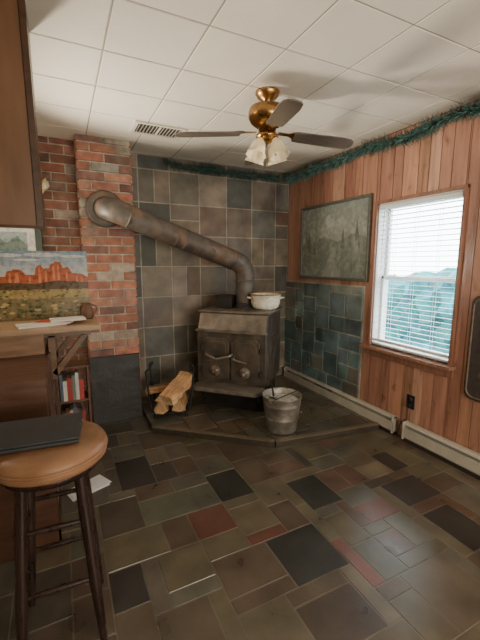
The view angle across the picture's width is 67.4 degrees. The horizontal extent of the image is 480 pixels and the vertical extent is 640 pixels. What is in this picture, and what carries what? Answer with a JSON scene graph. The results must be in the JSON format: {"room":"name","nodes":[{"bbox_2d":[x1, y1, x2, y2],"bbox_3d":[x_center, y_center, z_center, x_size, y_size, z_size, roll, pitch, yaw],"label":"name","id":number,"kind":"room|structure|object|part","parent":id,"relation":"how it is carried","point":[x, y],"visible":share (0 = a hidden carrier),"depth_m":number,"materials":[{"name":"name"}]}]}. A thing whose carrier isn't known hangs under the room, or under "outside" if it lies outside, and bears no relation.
{"room":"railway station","nodes":[
{"label":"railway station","id":0,"kind":"room"},
{"bbox_2d":[0,0,38,228],"bbox_3d":[-1.518,-0.810,1.297,1.325,0.885,0.250,-4,10,-26],"label":"wall cabinet","id":1,"kind":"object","parent":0,"point":[17,194],"depth_m":1.46,"materials":[{"name":"brown wood"}]},
{"bbox_2d":[18,0,45,230],"bbox_3d":[-0.914,-0.857,1.592,0.023,0.885,0.270,-4,10,-26],"label":"trim","id":2,"kind":"structure","parent":1,"relation":"attached to","point":[25,36],"depth_m":1.49,"materials":[{"name":"brown wood"}]},
{"bbox_2d":[38,136,288,415],"bbox_3d":[-1.583,-0.323,3.352,5.140,2.690,0.370,-4,10,-26],"label":"wall","id":3,"kind":"structure","parent":0,"point":[251,218],"depth_m":3.82,"materials":[{"name":"tile"}]},
{"bbox_2d":[0,227,42,250],"bbox_3d":[-1.897,-0.597,2.923,0.520,0.445,0.025,-4,10,-26],"label":"framed picture","id":4,"kind":"object","parent":3,"relation":"attached to","point":[11,239],"visible":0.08,"depth_m":2.96,"materials":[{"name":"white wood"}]},
{"bbox_3d":[-1.897,-0.597,2.923,0.520,0.445,0.025,-4,10,-26],"label":"frame","id":5,"kind":"part","parent":4,"relation":"part of","materials":[{"name":"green wood"}]},
{"bbox_2d":[41,168,48,233],"bbox_3d":[-1.646,-1.005,3.021,0.101,0.561,0.071,-4,10,-26],"label":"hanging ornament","id":6,"kind":"object","parent":3,"relation":"hanging from","point":[45,185],"visible":0.6,"depth_m":3.00,"materials":[{"name":"white"}]},
{"bbox_2d":[162,157,281,183],"bbox_3d":[-0.134,-1.558,3.798,1.358,0.186,0.156,-4,10,-26],"label":"tinsel garland","id":7,"kind":"object","parent":3,"relation":"attached to","point":[179,166],"visible":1,"depth_m":3.79},
{"bbox_2d":[0,414,479,639],"bbox_3d":[-0.386,1.308,1.330,5.290,0.101,5.530,-4,10,-26],"label":"floor","id":8,"kind":"structure","parent":0,"point":[370,535],"depth_m":1.84,"materials":[{"name":"tile"}]},
{"bbox_2d":[0,316,99,563],"bbox_3d":[-1.560,0.587,2.147,1.400,1.068,1.220,-4,10,-26],"label":"countertop","id":9,"kind":"structure","parent":8,"relation":"on","point":[29,369],"depth_m":1.84,"materials":[{"name":"brown wood"}]},
{"bbox_2d":[15,322,66,328],"bbox_3d":[-1.233,0.027,2.233,0.262,0.010,0.152,-7,11,-38],"label":"magazine","id":10,"kind":"object","parent":9,"relation":"on","point":[24,325],"visible":0.61,"depth_m":2.18,"materials":[{"name":"white paper"}]},
{"bbox_2d":[35,320,72,324],"bbox_3d":[-1.166,0.010,2.276,0.202,0.010,0.122,-2,9,-12],"label":"magazine","id":11,"kind":"object","parent":10,"relation":"on","point":[40,321],"visible":0.64,"depth_m":2.23,"materials":[{"name":"white paper"}]},
{"bbox_2d":[49,316,85,321],"bbox_3d":[-1.107,-0.007,2.313,0.202,0.010,0.132,-6,11,-32],"label":"magazine","id":12,"kind":"object","parent":11,"relation":"on","point":[73,318],"visible":1,"depth_m":2.30,"materials":[{"name":"white paper"}]},
{"bbox_2d":[0,251,88,320],"bbox_3d":[-1.374,-0.236,2.449,0.630,0.460,0.062,-4,10,-23],"label":"print","id":13,"kind":"object","parent":9,"relation":"on","point":[33,284],"visible":0.96,"depth_m":2.45},
{"bbox_2d":[0,316,99,337],"bbox_3d":[-1.667,0.045,2.279,1.400,0.038,0.700,-4,10,-26],"label":"countertop","id":14,"kind":"structure","parent":9,"relation":"on","point":[7,328],"depth_m":2.19,"materials":[{"name":"brown wood"}]},
{"bbox_3d":[-1.196,0.643,2.333,0.008,0.900,1.190,-4,10,-26],"label":"frame","id":15,"kind":"part","parent":9,"relation":"part of","materials":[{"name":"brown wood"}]},
{"bbox_2d":[80,303,96,318],"bbox_3d":[-1.052,-0.061,2.487,0.100,0.105,0.089,2,9,10],"label":"jug","id":16,"kind":"object","parent":9,"relation":"on","point":[87,311],"visible":0.94,"depth_m":2.46,"materials":[{"name":"brown ceramic"}]},
{"bbox_2d":[0,420,107,639],"bbox_3d":[-0.712,0.839,1.414,0.404,0.803,0.404,-4,10,-26],"label":"bar stool","id":17,"kind":"object","parent":8,"relation":"on","point":[25,473],"visible":0.84,"depth_m":1.28,"materials":[{"name":"brown wood"}]},
{"bbox_3d":[-0.772,0.911,1.276,0.043,0.703,0.099,4,10,24],"label":"leg","id":18,"kind":"part","parent":17,"relation":"part of","materials":[{"name":"brown wood"}]},
{"bbox_3d":[-0.860,0.879,1.481,0.098,0.703,0.044,4,10,24],"label":"leg","id":19,"kind":"part","parent":17,"relation":"part of","materials":[{"name":"brown wood"}]},
{"bbox_2d":[0,412,82,454],"bbox_3d":[-0.793,0.426,1.355,0.360,0.024,0.244,-3,10,-20],"label":"computer","id":20,"kind":"object","parent":17,"relation":"on","point":[56,430],"visible":1,"depth_m":1.33,"materials":[{"name":"black plastic"}]},
{"bbox_2d":[0,420,106,487],"bbox_3d":[-0.712,0.482,1.357,0.398,0.080,0.398,-4,10,-26],"label":"seat cushion","id":21,"kind":"object","parent":17,"relation":"on","point":[49,466],"depth_m":1.22,"materials":[{"name":"brown leather"}]},
{"bbox_3d":[-0.564,0.898,1.363,0.098,0.703,0.044,4,10,24],"label":"leg","id":22,"kind":"part","parent":17,"relation":"part of","materials":[{"name":"brown wood"}]},
{"bbox_3d":[-0.653,0.865,1.568,0.043,0.703,0.099,4,10,24],"label":"leg","id":23,"kind":"part","parent":17,"relation":"part of","materials":[{"name":"brown wood"}]},
{"bbox_2d":[56,359,91,421],"bbox_3d":[-1.404,0.671,3.051,0.246,0.620,0.200,-4,10,-26],"label":"rack","id":24,"kind":"object","parent":8,"relation":"on","point":[76,363],"visible":0.5,"depth_m":2.99,"materials":[{"name":"brown wood"}]},
{"bbox_3d":[-1.507,0.679,3.001,0.016,0.620,0.200,-4,10,-26],"label":"panel","id":25,"kind":"part","parent":24,"relation":"part of","materials":[{"name":"brown wood"}]},
{"bbox_2d":[59,371,63,401],"bbox_3d":[-1.470,0.544,2.963,0.022,0.230,0.126,-4,10,-26],"label":"book","id":26,"kind":"object","parent":24,"relation":"on","point":[60,374],"visible":0.82,"depth_m":2.91,"materials":[{"name":"paper"}]},
{"bbox_2d":[62,377,67,401],"bbox_3d":[-1.446,0.571,2.980,0.030,0.170,0.126,-4,10,-26],"label":"book","id":27,"kind":"object","parent":24,"relation":"on","point":[65,392],"visible":0.88,"depth_m":2.93,"materials":[{"name":"white paper"}]},
{"bbox_2d":[66,374,72,400],"bbox_3d":[-1.416,0.559,2.993,0.036,0.190,0.126,-4,10,-26],"label":"book","id":28,"kind":"object","parent":24,"relation":"on","point":[69,379],"visible":0.95,"depth_m":2.94,"materials":[{"name":"red paper"}]},
{"bbox_2d":[57,359,85,368],"bbox_3d":[-1.404,0.372,3.004,0.214,0.014,0.200,-4,10,-26],"label":"shelf","id":29,"kind":"object","parent":24,"relation":"attached to","point":[76,363],"depth_m":2.98,"materials":[{"name":"brown wood"}]},
{"bbox_2d":[71,372,75,399],"bbox_3d":[-1.388,0.547,3.005,0.024,0.210,0.126,-4,10,-26],"label":"book","id":30,"kind":"object","parent":24,"relation":"on","point":[72,373],"visible":0.95,"depth_m":2.95,"materials":[{"name":"paper"}]},
{"bbox_2d":[60,391,88,403],"bbox_3d":[-1.404,0.654,3.049,0.214,0.014,0.200,-4,10,-26],"label":"shelf","id":31,"kind":"object","parent":24,"relation":"attached to","point":[85,392],"depth_m":2.98,"materials":[{"name":"brown wood"}]},
{"bbox_2d":[73,402,76,412],"bbox_3d":[-1.391,0.824,3.048,0.030,0.230,0.126,-4,10,-26],"label":"book","id":32,"kind":"object","parent":24,"relation":"on","point":[74,403],"visible":0.32,"depth_m":2.98,"materials":[{"name":"blue paper"}]},
{"bbox_2d":[74,369,79,399],"bbox_3d":[-1.365,0.535,3.015,0.026,0.230,0.126,-4,10,-26],"label":"book","id":33,"kind":"object","parent":24,"relation":"on","point":[75,370],"visible":1,"depth_m":2.96,"materials":[{"name":"white paper"}]},
{"bbox_2d":[78,375,84,398],"bbox_3d":[-1.337,0.563,3.033,0.034,0.170,0.126,-4,10,-26],"label":"book","id":34,"kind":"object","parent":24,"relation":"on","point":[81,383],"visible":0.89,"depth_m":2.98,"materials":[{"name":"red paper"}]},
{"bbox_2d":[82,405,85,420],"bbox_3d":[-1.332,0.839,3.079,0.024,0.190,0.126,-4,10,-26],"label":"book","id":35,"kind":"object","parent":24,"relation":"on","point":[83,406],"visible":0.54,"depth_m":3.02,"materials":[{"name":"red paper"}]},
{"bbox_3d":[-1.301,0.663,3.102,0.016,0.620,0.200,-4,10,-26],"label":"panel","id":36,"kind":"part","parent":24,"relation":"part of","materials":[{"name":"brown wood"}]},
{"bbox_2d":[67,474,111,501],"bbox_3d":[-0.988,1.090,2.345,0.155,0.007,0.258,8,12,40],"label":"paper stack","id":37,"kind":"object","parent":8,"relation":"on","point":[98,482],"visible":0.57,"depth_m":2.37,"materials":[{"name":"white paper"}]},
{"bbox_2d":[74,134,141,421],"bbox_3d":[-1.220,-0.325,3.362,0.447,2.490,0.334,-4,10,-26],"label":"brick chimney","id":38,"kind":"object","parent":8,"relation":"on","point":[101,163],"visible":0.64,"depth_m":3.17,"materials":[{"name":"red brick"}]},
{"bbox_2d":[89,353,142,424],"bbox_3d":[-1.131,0.631,3.308,0.430,0.614,0.073,-4,10,-26],"label":"slate board","id":39,"kind":"object","parent":8,"relation":"on","point":[115,380],"visible":0.86,"depth_m":3.29,"materials":[{"name":"black stone"}]},
{"bbox_2d":[142,375,379,447],"bbox_3d":[0.064,0.890,3.474,1.813,0.055,1.594,-4,10,-26],"label":"hearth pad","id":40,"kind":"object","parent":8,"relation":"on","point":[320,418],"visible":0.55,"depth_m":3.22,"materials":[{"name":"tile"}]},
{"bbox_2d":[145,361,194,417],"bbox_3d":[-0.647,0.643,3.392,0.440,0.471,0.260,-1,9,-6],"label":"rack","id":41,"kind":"object","parent":40,"relation":"on","point":[150,363],"visible":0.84,"depth_m":3.30,"materials":[{"name":"black metal"}]},
{"bbox_2d":[154,402,168,413],"bbox_3d":[-0.725,0.762,3.397,0.139,0.122,0.356,-1,9,-6],"label":"log","id":42,"kind":"object","parent":41,"relation":"on","point":[159,408],"visible":0.39,"depth_m":3.24,"materials":[{"name":"brown wood"}]},
{"bbox_2d":[145,382,170,393],"bbox_3d":[-0.763,0.653,3.471,0.301,0.064,0.072,-6,11,-32],"label":"log","id":43,"kind":"object","parent":42,"relation":"on","point":[158,388],"visible":0.64,"depth_m":3.43,"materials":[{"name":"brown wood"}]},
{"bbox_3d":[-0.660,0.610,3.508,0.440,0.442,0.018,-1,9,-6],"label":"frame","id":44,"kind":"part","parent":41,"relation":"part of","materials":[{"name":"black metal"}]},
{"bbox_2d":[155,371,191,404],"bbox_3d":[-0.593,0.619,3.306,0.190,0.189,0.437,3,9,17],"label":"log","id":45,"kind":"object","parent":41,"relation":"on","point":[175,390],"visible":0.95,"depth_m":3.23,"materials":[{"name":"brown wood"}]},
{"bbox_2d":[172,392,187,411],"bbox_3d":[-0.568,0.757,3.421,0.138,0.124,0.340,-1,9,-6],"label":"log","id":46,"kind":"object","parent":41,"relation":"on","point":[180,406],"visible":0.57,"depth_m":3.28,"materials":[{"name":"brown wood"}]},
{"bbox_2d":[193,294,281,411],"bbox_3d":[-0.023,0.305,3.587,0.720,1.072,0.785,3,9,18],"label":"wood stove","id":47,"kind":"object","parent":40,"relation":"on","point":[239,343],"visible":0.98,"depth_m":3.40,"materials":[{"name":"metal"}]},
{"bbox_2d":[86,190,254,302],"bbox_3d":[-0.546,-0.633,3.321,1.565,1.008,0.260,-4,10,-26],"label":"stovepipe","id":48,"kind":"object","parent":47,"relation":"on","point":[104,208],"visible":1,"depth_m":3.17,"materials":[{"name":"metal"}]},
{"bbox_3d":[-0.235,0.297,3.417,0.220,0.199,0.010,3,9,18],"label":"moulding","id":49,"kind":"part","parent":47,"relation":"part of","materials":[{"name":"metal"}]},
{"bbox_3d":[-0.231,0.365,3.440,0.276,0.400,0.022,3,9,18],"label":"door","id":50,"kind":"part","parent":47,"relation":"part of","materials":[{"name":"metal"}]},
{"bbox_3d":[-0.201,0.342,3.357,0.270,0.070,0.065,1,9,6],"label":"door handle","id":51,"kind":"part","parent":47,"relation":"part of","materials":[{"name":"metal"}]},
{"bbox_2d":[193,380,264,397],"bbox_3d":[-0.118,0.642,3.355,0.670,0.036,0.190,3,9,18],"label":"shelf","id":52,"kind":"object","parent":47,"relation":"attached to","point":[214,386],"depth_m":3.34,"materials":[{"name":"metal"}]},
{"bbox_3d":[-0.089,0.112,3.357,0.710,0.022,0.030,3,9,18],"label":"rail","id":53,"kind":"part","parent":47,"relation":"part of","materials":[{"name":"metal"}]},
{"bbox_3d":[-0.077,0.025,3.379,0.670,0.148,0.070,3,9,18],"label":"sloped plate","id":54,"kind":"part","parent":47,"relation":"part of","materials":[{"name":"metal"}]},
{"bbox_3d":[0.017,-0.111,3.639,0.720,0.017,0.540,3,9,18],"label":"plate","id":55,"kind":"part","parent":47,"relation":"part of","materials":[{"name":"metal"}]},
{"bbox_3d":[0.045,0.312,3.324,0.220,0.199,0.010,3,9,18],"label":"moulding","id":56,"kind":"part","parent":47,"relation":"part of","materials":[{"name":"metal"}]},
{"bbox_3d":[0.049,0.380,3.346,0.276,0.400,0.022,3,9,18],"label":"door","id":57,"kind":"part","parent":47,"relation":"part of","materials":[{"name":"metal"}]},
{"bbox_2d":[247,292,284,309],"bbox_3d":[0.253,-0.186,3.564,0.315,0.153,0.316,-8,12,-41],"label":"enamel pot","id":58,"kind":"object","parent":47,"relation":"on","point":[259,300],"visible":1,"depth_m":3.46,"materials":[{"name":"white metal"}]},
{"bbox_3d":[0.331,0.331,3.558,0.008,0.370,0.470,3,9,18],"label":"plate","id":59,"kind":"part","parent":47,"relation":"part of","materials":[{"name":"metal"}]},
{"bbox_2d":[262,387,301,434],"bbox_3d":[0.353,0.756,3.052,0.340,0.348,0.344,8,12,43],"label":"bucket","id":60,"kind":"object","parent":40,"relation":"on","point":[282,412],"visible":0.99,"depth_m":2.95,"materials":[{"name":"metal"}]},
{"bbox_2d":[267,381,275,398],"bbox_3d":[0.268,0.589,3.023,0.060,0.187,0.146,6,11,33],"label":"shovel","id":61,"kind":"object","parent":60,"relation":"on","point":[269,382],"visible":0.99,"depth_m":3.02,"materials":[{"name":"black metal"}]},
{"bbox_3d":[0.258,0.575,3.006,0.016,0.154,0.110,6,11,33],"label":"handle","id":62,"kind":"part","parent":61,"relation":"part of","materials":[{"name":"black metal"}]},
{"bbox_2d":[25,0,479,172],"bbox_3d":[-0.431,-1.246,0.903,5.190,0.101,5.530,-4,10,-26],"label":"ceiling","id":63,"kind":"structure","parent":0,"point":[360,70],"depth_m":1.95,"materials":[{"name":"tile"}]},
{"bbox_2d":[129,120,186,139],"bbox_3d":[-0.648,-1.496,2.850,0.400,0.014,0.250,-4,10,-26],"label":"ceiling vent","id":64,"kind":"object","parent":63,"relation":"in","point":[139,127],"visible":0.98,"depth_m":2.83,"materials":[{"name":"white metal"}]},
{"bbox_2d":[175,86,353,165],"bbox_3d":[0.170,-1.181,2.253,0.846,0.452,0.846,6,11,35],"label":"ceiling fan","id":65,"kind":"object","parent":63,"relation":"hanging from","point":[267,115],"visible":1,"depth_m":2.19,"materials":[{"name":"gold metal"}]},
{"bbox_3d":[-0.196,-1.135,2.200,0.401,0.043,0.120,-2,9,-10],"label":"blade","id":66,"kind":"part","parent":65,"relation":"part of","materials":[{"name":"brown wood"}]},
{"bbox_3d":[0.093,-1.072,2.342,0.118,0.138,0.123,-2,9,-12],"label":"lamp shade","id":67,"kind":"part","parent":65,"relation":"part of","materials":[{"name":"white glass"}]},
{"bbox_3d":[0.099,-1.048,2.196,0.123,0.138,0.118,-2,9,-12],"label":"lamp shade","id":68,"kind":"part","parent":65,"relation":"part of","materials":[{"name":"white glass"}]},
{"bbox_3d":[0.111,-1.201,2.619,0.119,0.050,0.401,-2,9,-10],"label":"blade","id":69,"kind":"part","parent":65,"relation":"part of","materials":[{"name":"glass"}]},
{"bbox_3d":[0.241,-1.073,2.348,0.123,0.138,0.118,-2,9,-12],"label":"lamp shade","id":70,"kind":"part","parent":65,"relation":"part of","materials":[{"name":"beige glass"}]},
{"bbox_3d":[0.247,-1.049,2.201,0.118,0.138,0.123,-2,9,-12],"label":"lamp shade","id":71,"kind":"part","parent":65,"relation":"part of","materials":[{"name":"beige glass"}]},
{"bbox_3d":[0.229,-1.087,1.898,0.120,0.043,0.401,-2,9,-10],"label":"blade","id":72,"kind":"part","parent":65,"relation":"part of","materials":[{"name":"brown wood"}]},
{"bbox_3d":[0.535,-1.153,2.316,0.401,0.055,0.118,-2,9,-10],"label":"blade","id":73,"kind":"part","parent":65,"relation":"part of","materials":[{"name":"brown wood"}]},
{"bbox_2d":[285,100,479,453],"bbox_3d":[1.817,-0.126,2.104,0.183,2.690,5.350,-4,10,-26],"label":"wall","id":74,"kind":"structure","parent":0,"point":[327,321],"depth_m":3.11,"materials":[{"name":"brown wood"}]},
{"bbox_2d":[300,193,372,281],"bbox_3d":[0.922,-0.794,3.639,0.028,0.770,1.020,-4,10,-26],"label":"framed picture","id":75,"kind":"object","parent":74,"relation":"attached to","point":[335,239],"visible":1,"depth_m":3.55,"materials":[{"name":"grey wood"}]},
{"bbox_2d":[284,366,397,434],"bbox_3d":[0.946,0.782,3.794,0.064,0.168,1.662,-4,10,-26],"label":"baseboard heater","id":76,"kind":"object","parent":74,"relation":"attached to","point":[387,421],"visible":0.91,"depth_m":3.49,"materials":[{"name":"beige metal"}]},
{"bbox_3d":[0.954,0.850,3.808,0.046,0.030,1.660,-4,10,-26],"label":"toe rail","id":77,"kind":"part","parent":76,"relation":"part of","materials":[{"name":"beige metal"}]},
{"bbox_2d":[282,97,479,185],"bbox_3d":[1.305,-1.371,2.601,0.170,0.182,3.495,-4,10,-26],"label":"tinsel garland","id":78,"kind":"object","parent":74,"relation":"attached to","point":[424,129],"visible":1,"depth_m":2.83},
{"bbox_2d":[397,394,414,434],"bbox_3d":[1.367,0.797,2.967,0.046,0.379,0.116,-7,11,-36],"label":"wall outlet","id":79,"kind":"object","parent":74,"relation":"attached to","point":[410,403],"visible":0.99,"depth_m":2.93,"materials":[{"name":"black plastic"}]},
{"bbox_3d":[1.392,0.669,2.937,0.007,0.116,0.072,-4,10,-26],"label":"plate","id":80,"kind":"part","parent":79,"relation":"part of","materials":[{"name":"black plastic"}]},
{"bbox_2d":[359,184,469,378],"bbox_3d":[1.392,-0.303,2.887,0.235,1.346,0.865,-4,10,-26],"label":"window","id":81,"kind":"structure","parent":74,"relation":"in","point":[446,370],"depth_m":3.01,"materials":[{"name":"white wood"}]},
{"bbox_3d":[1.343,0.320,2.962,0.125,0.092,0.865,-4,10,-26],"label":"sill","id":82,"kind":"part","parent":81,"relation":"part of","materials":[{"name":"brown wood"}]},
{"bbox_3d":[1.435,-0.051,2.938,0.030,0.595,0.725,-4,10,-26],"label":"sash","id":83,"kind":"part","parent":81,"relation":"part of","materials":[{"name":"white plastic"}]},
{"bbox_2d":[373,191,463,357],"bbox_3d":[1.370,-0.348,2.858,0.059,1.173,0.716,-4,10,-26],"label":"blind","id":84,"kind":"object","parent":81,"relation":"attached to","point":[461,193],"visible":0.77,"depth_m":2.80,"materials":[{"name":"white plastic"}]},
{"bbox_3d":[1.287,-0.370,3.039,0.032,1.125,0.002,-4,10,-26],"label":"ladder cord","id":85,"kind":"part","parent":84,"relation":"part of","materials":[{"name":"white fabric"}]},
{"bbox_3d":[1.374,0.222,2.951,0.028,0.018,0.716,-4,10,-26],"label":"rail","id":86,"kind":"part","parent":84,"relation":"part of","materials":[{"name":"white plastic"}]},
{"bbox_3d":[1.375,-0.342,2.862,0.032,1.125,0.002,-4,10,-26],"label":"ladder cord","id":87,"kind":"part","parent":84,"relation":"part of","materials":[{"name":"white fabric"}]},
{"bbox_3d":[1.464,-0.314,2.684,0.032,1.125,0.002,-4,10,-26],"label":"ladder cord","id":88,"kind":"part","parent":84,"relation":"part of","materials":[{"name":"white fabric"}]},
{"bbox_3d":[1.466,-0.624,2.862,0.030,0.633,0.725,-4,10,-26],"label":"sash","id":89,"kind":"part","parent":81,"relation":"part of","materials":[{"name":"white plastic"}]},
{"bbox_2d":[401,420,479,479],"bbox_3d":[1.867,1.074,1.953,0.064,0.168,2.302,-4,10,-26],"label":"baseboard heater","id":90,"kind":"object","parent":74,"relation":"attached to","point":[458,456],"visible":1,"depth_m":2.65,"materials":[{"name":"beige metal"}]},
{"bbox_3d":[1.876,1.141,1.966,0.046,0.030,2.300,-4,10,-26],"label":"toe rail","id":91,"kind":"part","parent":90,"relation":"part of","materials":[{"name":"beige metal"}]},
{"bbox_2d":[464,296,479,401],"bbox_3d":[1.664,0.216,2.279,0.032,0.720,0.440,-4,10,-26],"label":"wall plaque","id":92,"kind":"object","parent":74,"relation":"attached to","point":[472,373],"visible":1,"depth_m":2.43,"materials":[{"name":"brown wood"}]},
{"label":"outside","id":93,"kind":"structure","parent":0,"visible":0},
{"bbox_3d":[6.689,1.282,5.809,11.100,0.050,16.000,-4,10,-26],"label":"ground","id":94,"kind":"structure","parent":93,"visible":0},
{"bbox_2d":[385,268,456,353],"bbox_3d":[4.851,0.339,4.853,0.596,2.229,10.200,-4,10,-26],"label":"trees","id":95,"kind":"object","parent":94,"relation":"on","point":[451,272],"visible":0.27,"depth_m":7.03,"materials":[{"name":"teal plant"}]}
]}

